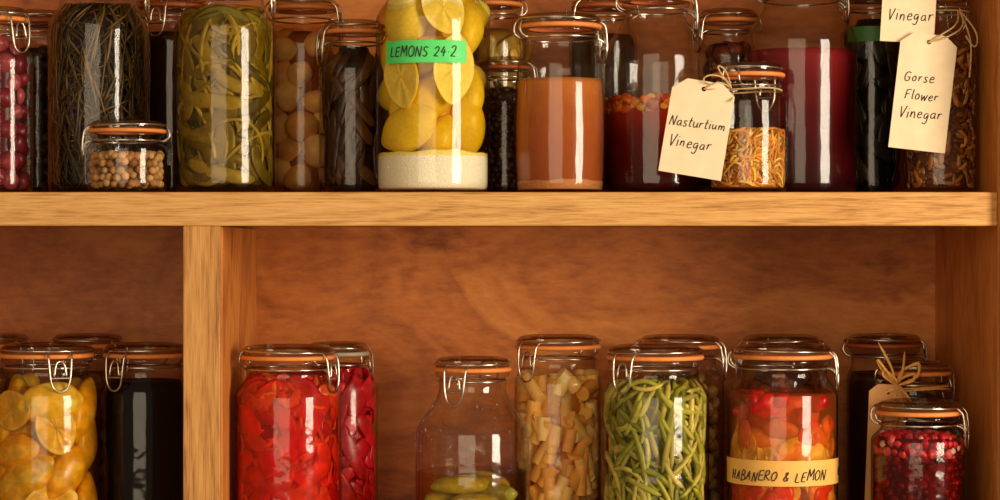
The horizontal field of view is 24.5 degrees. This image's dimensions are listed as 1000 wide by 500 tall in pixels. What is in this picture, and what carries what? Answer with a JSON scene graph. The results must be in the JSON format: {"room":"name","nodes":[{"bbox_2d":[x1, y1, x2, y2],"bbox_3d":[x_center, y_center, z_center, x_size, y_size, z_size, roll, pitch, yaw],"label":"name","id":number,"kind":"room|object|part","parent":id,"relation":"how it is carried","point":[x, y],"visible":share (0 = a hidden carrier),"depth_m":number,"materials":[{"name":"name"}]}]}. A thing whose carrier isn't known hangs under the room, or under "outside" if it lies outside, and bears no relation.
{"room":"pantry","nodes":[
{"label":"pantry","id":0,"kind":"room"},
{"bbox_2d":[0,0,999,499],"bbox_3d":[-0.159,-0.050,2.467,1.383,0.820,0.356,0,0,0],"label":"wooden shelving unit","id":1,"kind":"object","parent":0,"point":[418,279],"visible":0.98,"depth_m":2.63,"materials":[{"name":"brown wood"}]},
{"bbox_2d":[0,6,33,191],"bbox_3d":[-0.517,-0.154,2.380,0.068,0.192,0.068,0,0,-8],"label":"jar","id":2,"kind":"object","parent":1,"relation":"on","point":[14,150],"visible":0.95,"depth_m":2.36,"materials":[{"name":"clear glass"}]},
{"bbox_2d":[0,333,34,393],"bbox_3d":[-0.561,0.197,2.550,0.084,0.208,0.084,0,0,-27],"label":"pickle jar","id":3,"kind":"object","parent":1,"relation":"on","point":[5,375],"visible":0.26,"depth_m":2.53,"materials":[{"name":"clear glass"}]},
{"bbox_3d":[-0.561,0.098,2.550,0.075,0.010,0.075,0,0,0],"label":"glass lid","id":4,"kind":"part","parent":3,"relation":"part of","materials":[{"name":"clear glass"}]},
{"bbox_2d":[3,9,71,191],"bbox_3d":[-0.512,-0.161,2.550,0.084,0.206,0.084,0,0,33],"label":"pickle jar","id":5,"kind":"object","parent":1,"relation":"on","point":[42,91],"visible":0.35,"depth_m":2.52,"materials":[{"name":"clear glass"}]},
{"bbox_3d":[-0.512,-0.259,2.550,0.075,0.010,0.075,0,0,0],"label":"glass lid","id":6,"kind":"part","parent":5,"relation":"part of","materials":[{"name":"clear glass"}]},
{"bbox_2d":[0,342,100,499],"bbox_3d":[-0.471,0.199,2.390,0.110,0.205,0.110,0,0,0],"label":"lemon jar","id":7,"kind":"object","parent":1,"relation":"on","point":[48,431],"visible":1,"depth_m":2.35,"materials":[{"name":"clear glass"}]},
{"bbox_3d":[-0.471,0.102,2.390,0.094,0.010,0.094,0,0,0],"label":"glass lid","id":8,"kind":"part","parent":7,"relation":"part of","materials":[{"name":"clear glass"}]},
{"bbox_2d":[49,333,128,499],"bbox_3d":[-0.457,0.197,2.550,0.084,0.207,0.084,0,0,-27],"label":"pickle jar","id":9,"kind":"object","parent":1,"relation":"on","point":[98,377],"visible":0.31,"depth_m":2.53,"materials":[{"name":"clear glass"}]},
{"bbox_3d":[-0.457,0.098,2.550,0.075,0.010,0.075,0,0,0],"label":"glass lid","id":10,"kind":"part","parent":9,"relation":"part of","materials":[{"name":"clear glass"}]},
{"bbox_2d":[47,0,150,191],"bbox_3d":[-0.427,-0.177,2.452,0.109,0.238,0.109,0,0,0],"label":"jar","id":11,"kind":"object","parent":1,"relation":"on","point":[99,51],"visible":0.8,"depth_m":2.41,"materials":[{"name":"clear glass"}]},
{"bbox_2d":[81,119,170,191],"bbox_3d":[-0.381,-0.095,2.345,0.082,0.074,0.082,0,0,31],"label":"jar","id":12,"kind":"object","parent":1,"relation":"on","point":[110,169],"visible":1,"depth_m":2.32,"materials":[{"name":"clear glass"}]},
{"bbox_3d":[-0.380,-0.127,2.345,0.076,0.008,0.075,0,0,0],"label":"glass lid","id":13,"kind":"part","parent":12,"relation":"part of","materials":[{"name":"clear glass"}]},
{"bbox_2d":[102,342,182,499],"bbox_3d":[-0.374,0.199,2.425,0.089,0.202,0.089,0,0,-13],"label":"pickle jar","id":14,"kind":"object","parent":1,"relation":"on","point":[144,416],"visible":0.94,"depth_m":2.39,"materials":[{"name":"clear glass"}]},
{"bbox_3d":[-0.374,0.103,2.425,0.084,0.010,0.084,0,0,0],"label":"glass lid","id":15,"kind":"part","parent":14,"relation":"part of","materials":[{"name":"clear glass"}]},
{"bbox_2d":[138,0,205,191],"bbox_3d":[-0.364,-0.170,2.555,0.080,0.224,0.080,0,0,-23],"label":"jar","id":16,"kind":"object","parent":1,"relation":"on","point":[163,43],"visible":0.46,"depth_m":2.52,"materials":[{"name":"clear glass"}]},
{"bbox_3d":[-0.298,0.138,2.306,0.037,0.324,0.012,0,0,0],"label":"divider post","id":17,"kind":"part","parent":1,"relation":"part of","materials":[{"name":"brown wood"}]},
{"bbox_2d":[174,0,275,191],"bbox_3d":[-0.286,-0.173,2.390,0.105,0.231,0.105,0,0,23],"label":"jar","id":18,"kind":"object","parent":1,"relation":"on","point":[224,95],"visible":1,"depth_m":2.35,"materials":[{"name":"clear glass"}]},
{"bbox_2d":[234,344,341,499],"bbox_3d":[-0.220,0.199,2.390,0.111,0.201,0.111,0,0,-22],"label":"jar","id":19,"kind":"object","parent":1,"relation":"on","point":[287,420],"visible":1,"depth_m":2.35,"materials":[{"name":"clear glass"}]},
{"bbox_3d":[-0.220,0.104,2.390,0.095,0.010,0.095,0,0,0],"label":"glass lid","id":20,"kind":"part","parent":19,"relation":"part of","materials":[{"name":"clear glass"}]},
{"bbox_2d":[263,0,343,191],"bbox_3d":[-0.215,-0.167,2.515,0.088,0.218,0.088,0,0,0],"label":"jar","id":21,"kind":"object","parent":1,"relation":"on","point":[300,139],"visible":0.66,"depth_m":2.49,"materials":[{"name":"clear glass"}]},
{"bbox_3d":[-0.215,-0.271,2.515,0.072,0.010,0.072,0,0,0],"label":"glass lid","id":22,"kind":"part","parent":21,"relation":"part of","materials":[{"name":"clear glass"}]},
{"bbox_2d":[304,341,376,499],"bbox_3d":[-0.177,0.200,2.515,0.087,0.199,0.087,0,0,22],"label":"jar","id":23,"kind":"object","parent":1,"relation":"on","point":[356,387],"visible":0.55,"depth_m":2.49,"materials":[{"name":"clear glass"}]},
{"bbox_3d":[-0.177,0.105,2.515,0.063,0.010,0.063,0,0,0],"label":"glass lid","id":24,"kind":"part","parent":23,"relation":"part of","materials":[{"name":"clear glass"}]},
{"bbox_2d":[316,19,386,190],"bbox_3d":[-0.155,-0.151,2.450,0.074,0.186,0.074,0,0,23],"label":"pickle jar","id":25,"kind":"object","parent":1,"relation":"on","point":[353,117],"visible":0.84,"depth_m":2.42,"materials":[{"name":"clear glass"}]},
{"bbox_3d":[-0.155,-0.239,2.450,0.063,0.010,0.063,0,0,0],"label":"glass lid","id":26,"kind":"part","parent":25,"relation":"part of","materials":[{"name":"clear glass"}]},
{"bbox_2d":[376,0,489,191],"bbox_3d":[-0.070,-0.180,2.384,0.118,0.245,0.120,0,0,7],"label":"jar","id":27,"kind":"object","parent":1,"relation":"on","point":[431,89],"visible":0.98,"depth_m":2.34,"materials":[{"name":"clear glass"}]},
{"bbox_2d":[415,356,528,499],"bbox_3d":[-0.028,0.208,2.390,0.119,0.194,0.119,0,0,0],"label":"jar","id":28,"kind":"object","parent":1,"relation":"on","point":[472,485],"visible":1,"depth_m":2.35,"materials":[{"name":"clear glass"}]},
{"bbox_3d":[-0.029,0.116,2.390,0.077,0.010,0.077,0,0,0],"label":"glass lid","id":29,"kind":"part","parent":28,"relation":"part of","materials":[{"name":"clear glass"}]},
{"bbox_3d":[-0.161,-0.042,2.473,1.318,0.031,0.321,0,0,0],"label":"shelf","id":30,"kind":"part","parent":1,"relation":"part of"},
{"bbox_2d":[469,0,527,191],"bbox_3d":[-0.009,-0.172,2.565,0.076,0.228,0.076,0,0,29],"label":"jar","id":31,"kind":"object","parent":1,"relation":"on","point":[495,41],"visible":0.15,"depth_m":2.54,"materials":[{"name":"clear glass"}]},
{"bbox_3d":[-0.176,-0.041,2.306,1.348,0.034,0.012,0,0,0],"label":"shelf rail","id":32,"kind":"part","parent":1,"relation":"part of","materials":[{"name":"brown wood"}]},
{"bbox_2d":[475,56,538,191],"bbox_3d":[0.005,-0.132,2.475,0.065,0.149,0.065,0,0,-36],"label":"jar","id":33,"kind":"object","parent":1,"relation":"on","point":[499,141],"visible":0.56,"depth_m":2.45,"materials":[{"name":"clear glass"}]},
{"bbox_3d":[0.005,-0.202,2.475,0.056,0.009,0.056,0,0,0],"label":"glass lid","id":34,"kind":"part","parent":33,"relation":"part of","materials":[{"name":"clear glass"}]},
{"bbox_2d":[514,334,601,499],"bbox_3d":[0.062,0.196,2.465,0.093,0.209,0.093,0,0,0],"label":"jar","id":35,"kind":"object","parent":1,"relation":"on","point":[558,459],"visible":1,"depth_m":2.43,"materials":[{"name":"clear glass"}]},
{"bbox_3d":[0.062,0.096,2.465,0.088,0.010,0.088,0,0,0],"label":"glass lid","id":36,"kind":"part","parent":35,"relation":"part of","materials":[{"name":"clear glass"}]},
{"bbox_2d":[513,12,607,191],"bbox_3d":[0.062,-0.150,2.375,0.096,0.185,0.096,0,0,30],"label":"sauce jar","id":37,"kind":"object","parent":1,"relation":"on","point":[560,120],"visible":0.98,"depth_m":2.34,"materials":[{"name":"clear glass"}]},
{"bbox_3d":[0.062,-0.238,2.375,0.083,0.010,0.083,0,0,0],"label":"glass lid","id":38,"kind":"part","parent":37,"relation":"part of","materials":[{"name":"clear glass"}]},
{"bbox_2d":[565,0,638,191],"bbox_3d":[0.115,-0.171,2.565,0.076,0.225,0.076,0,0,23],"label":"pickle jar","id":39,"kind":"object","parent":1,"relation":"on","point":[618,72],"visible":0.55,"depth_m":2.54,"materials":[{"name":"clear glass"}]},
{"bbox_2d":[601,343,708,499],"bbox_3d":[0.161,0.199,2.390,0.112,0.201,0.112,0,0,-17],"label":"jar","id":40,"kind":"object","parent":1,"relation":"on","point":[656,427],"visible":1,"depth_m":2.35,"materials":[{"name":"clear glass"}]},
{"bbox_3d":[0.161,0.104,2.390,0.098,0.010,0.098,0,0,0],"label":"glass lid","id":41,"kind":"part","parent":40,"relation":"part of","materials":[{"name":"clear glass"}]},
{"bbox_2d":[601,0,710,191],"bbox_3d":[0.165,-0.167,2.425,0.116,0.218,0.116,0,0,13],"label":"jar","id":42,"kind":"object","parent":1,"relation":"on","point":[634,127],"visible":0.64,"depth_m":2.38,"materials":[{"name":"clear glass"}]},
{"bbox_2d":[634,334,726,499],"bbox_3d":[0.199,0.197,2.535,0.101,0.206,0.097,0,0,0],"label":"jar","id":43,"kind":"object","parent":1,"relation":"on","point":[711,446],"visible":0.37,"depth_m":2.52,"materials":[{"name":"clear glass"}]},
{"bbox_3d":[0.198,0.099,2.535,0.086,0.010,0.086,0,0,0],"label":"glass lid","id":44,"kind":"part","parent":43,"relation":"part of","materials":[{"name":"clear glass"}]},
{"bbox_2d":[658,62,787,191],"bbox_3d":[0.236,-0.124,2.329,0.081,0.132,0.144,0,0,41],"label":"jar","id":45,"kind":"object","parent":1,"relation":"on","point":[699,140],"visible":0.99,"depth_m":2.30,"materials":[{"name":"clear glass"}]},
{"bbox_3d":[0.253,-0.185,2.350,0.072,0.009,0.072,0,0,0],"label":"glass lid","id":46,"kind":"part","parent":45,"relation":"part of","materials":[{"name":"clear glass"}]},
{"bbox_3d":[0.253,-0.117,2.350,0.081,0.118,0.081,0,0,0],"label":"glass","id":47,"kind":"part","parent":45,"relation":"part of","materials":[{"name":"clear glass"}]},
{"bbox_2d":[692,8,761,191],"bbox_3d":[0.252,-0.162,2.550,0.070,0.208,0.068,0,0,22],"label":"jar","id":48,"kind":"object","parent":1,"relation":"on","point":[725,52],"visible":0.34,"depth_m":2.53,"materials":[{"name":"clear glass"}]},
{"bbox_3d":[0.253,-0.154,2.550,0.066,0.193,0.066,0,0,0],"label":"glass","id":49,"kind":"part","parent":48,"relation":"part of","materials":[{"name":"clear glass"}]},
{"bbox_3d":[0.253,-0.261,2.550,0.062,0.010,0.062,0,0,0],"label":"glass lid","id":50,"kind":"part","parent":48,"relation":"part of","materials":[{"name":"clear glass"}]},
{"bbox_2d":[735,334,825,402],"bbox_3d":[0.312,0.197,2.555,0.089,0.206,0.089,0,0,36],"label":"pickle jar","id":51,"kind":"object","parent":1,"relation":"on","point":[766,381],"visible":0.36,"depth_m":2.53,"materials":[{"name":"clear glass"}]},
{"bbox_3d":[0.312,0.099,2.555,0.084,0.010,0.084,0,0,0],"label":"glass lid","id":52,"kind":"part","parent":51,"relation":"part of","materials":[{"name":"clear glass"}]},
{"bbox_2d":[727,342,838,499],"bbox_3d":[0.293,0.200,2.389,0.115,0.205,0.116,0,0,35],"label":"lemon jar","id":53,"kind":"object","parent":1,"relation":"on","point":[782,448],"visible":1,"depth_m":2.35,"materials":[{"name":"clear glass"}]},
{"bbox_3d":[0.294,0.103,2.390,0.100,0.010,0.100,0,0,0],"label":"glass lid","id":54,"kind":"part","parent":53,"relation":"part of","materials":[{"name":"clear glass"}]},
{"bbox_2d":[745,0,857,191],"bbox_3d":[0.319,-0.173,2.435,0.119,0.230,0.119,0,0,0],"label":"jar","id":55,"kind":"object","parent":1,"relation":"on","point":[817,119],"visible":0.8,"depth_m":2.38,"materials":[{"name":"clear glass"}]},
{"bbox_2d":[839,0,900,191],"bbox_3d":[0.405,-0.172,2.505,0.068,0.227,0.068,0,0,-32],"label":"jar","id":56,"kind":"object","parent":1,"relation":"on","point":[878,163],"visible":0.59,"depth_m":2.48,"materials":[{"name":"clear glass"}]},
{"bbox_2d":[841,333,928,499],"bbox_3d":[0.431,0.197,2.580,0.085,0.206,0.085,0,0,-42],"label":"jar","id":57,"kind":"object","parent":1,"relation":"on","point":[860,382],"visible":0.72,"depth_m":2.56,"materials":[{"name":"clear glass"}]},
{"bbox_3d":[0.431,0.099,2.580,0.081,0.010,0.081,0,0,0],"label":"glass lid","id":58,"kind":"part","parent":57,"relation":"part of","materials":[{"name":"clear glass"}]},
{"bbox_2d":[865,342,954,499],"bbox_3d":[0.439,0.198,2.452,0.080,0.203,0.109,0,0,20],"label":"jar","id":59,"kind":"object","parent":1,"relation":"on","point":[894,385],"visible":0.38,"depth_m":2.42,"materials":[{"name":"clear glass"}]},
{"bbox_3d":[0.444,0.124,2.465,0.075,0.010,0.075,0,0,0],"label":"glass lid","id":60,"kind":"part","parent":59,"relation":"part of","materials":[{"name":"clear glass"}]},
{"bbox_2d":[870,398,969,499],"bbox_3d":[0.430,0.227,2.355,0.098,0.146,0.097,0,0,0],"label":"jar","id":61,"kind":"object","parent":1,"relation":"on","point":[910,464],"visible":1,"depth_m":2.32,"materials":[{"name":"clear glass"}]},
{"bbox_3d":[0.429,0.159,2.355,0.084,0.010,0.084,0,0,0],"label":"glass lid","id":62,"kind":"part","parent":61,"relation":"part of","materials":[{"name":"clear glass"}]},
{"bbox_2d":[880,0,977,191],"bbox_3d":[0.442,-0.175,2.384,0.108,0.235,0.088,0,0,0],"label":"jar","id":63,"kind":"object","parent":1,"relation":"on","point":[933,113],"visible":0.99,"depth_m":2.35,"materials":[{"name":"clear glass"}]},
{"bbox_3d":[0.513,-0.050,2.467,0.030,0.820,0.332,0,0,0],"label":"panel","id":64,"kind":"part","parent":1,"relation":"part of","materials":[{"name":"brown wood"}]},
{"bbox_3d":[0.515,-0.050,2.295,0.034,0.820,0.012,0,0,0],"label":"panel rail","id":65,"kind":"part","parent":1,"relation":"part of","materials":[{"name":"brown wood"}]}
]}

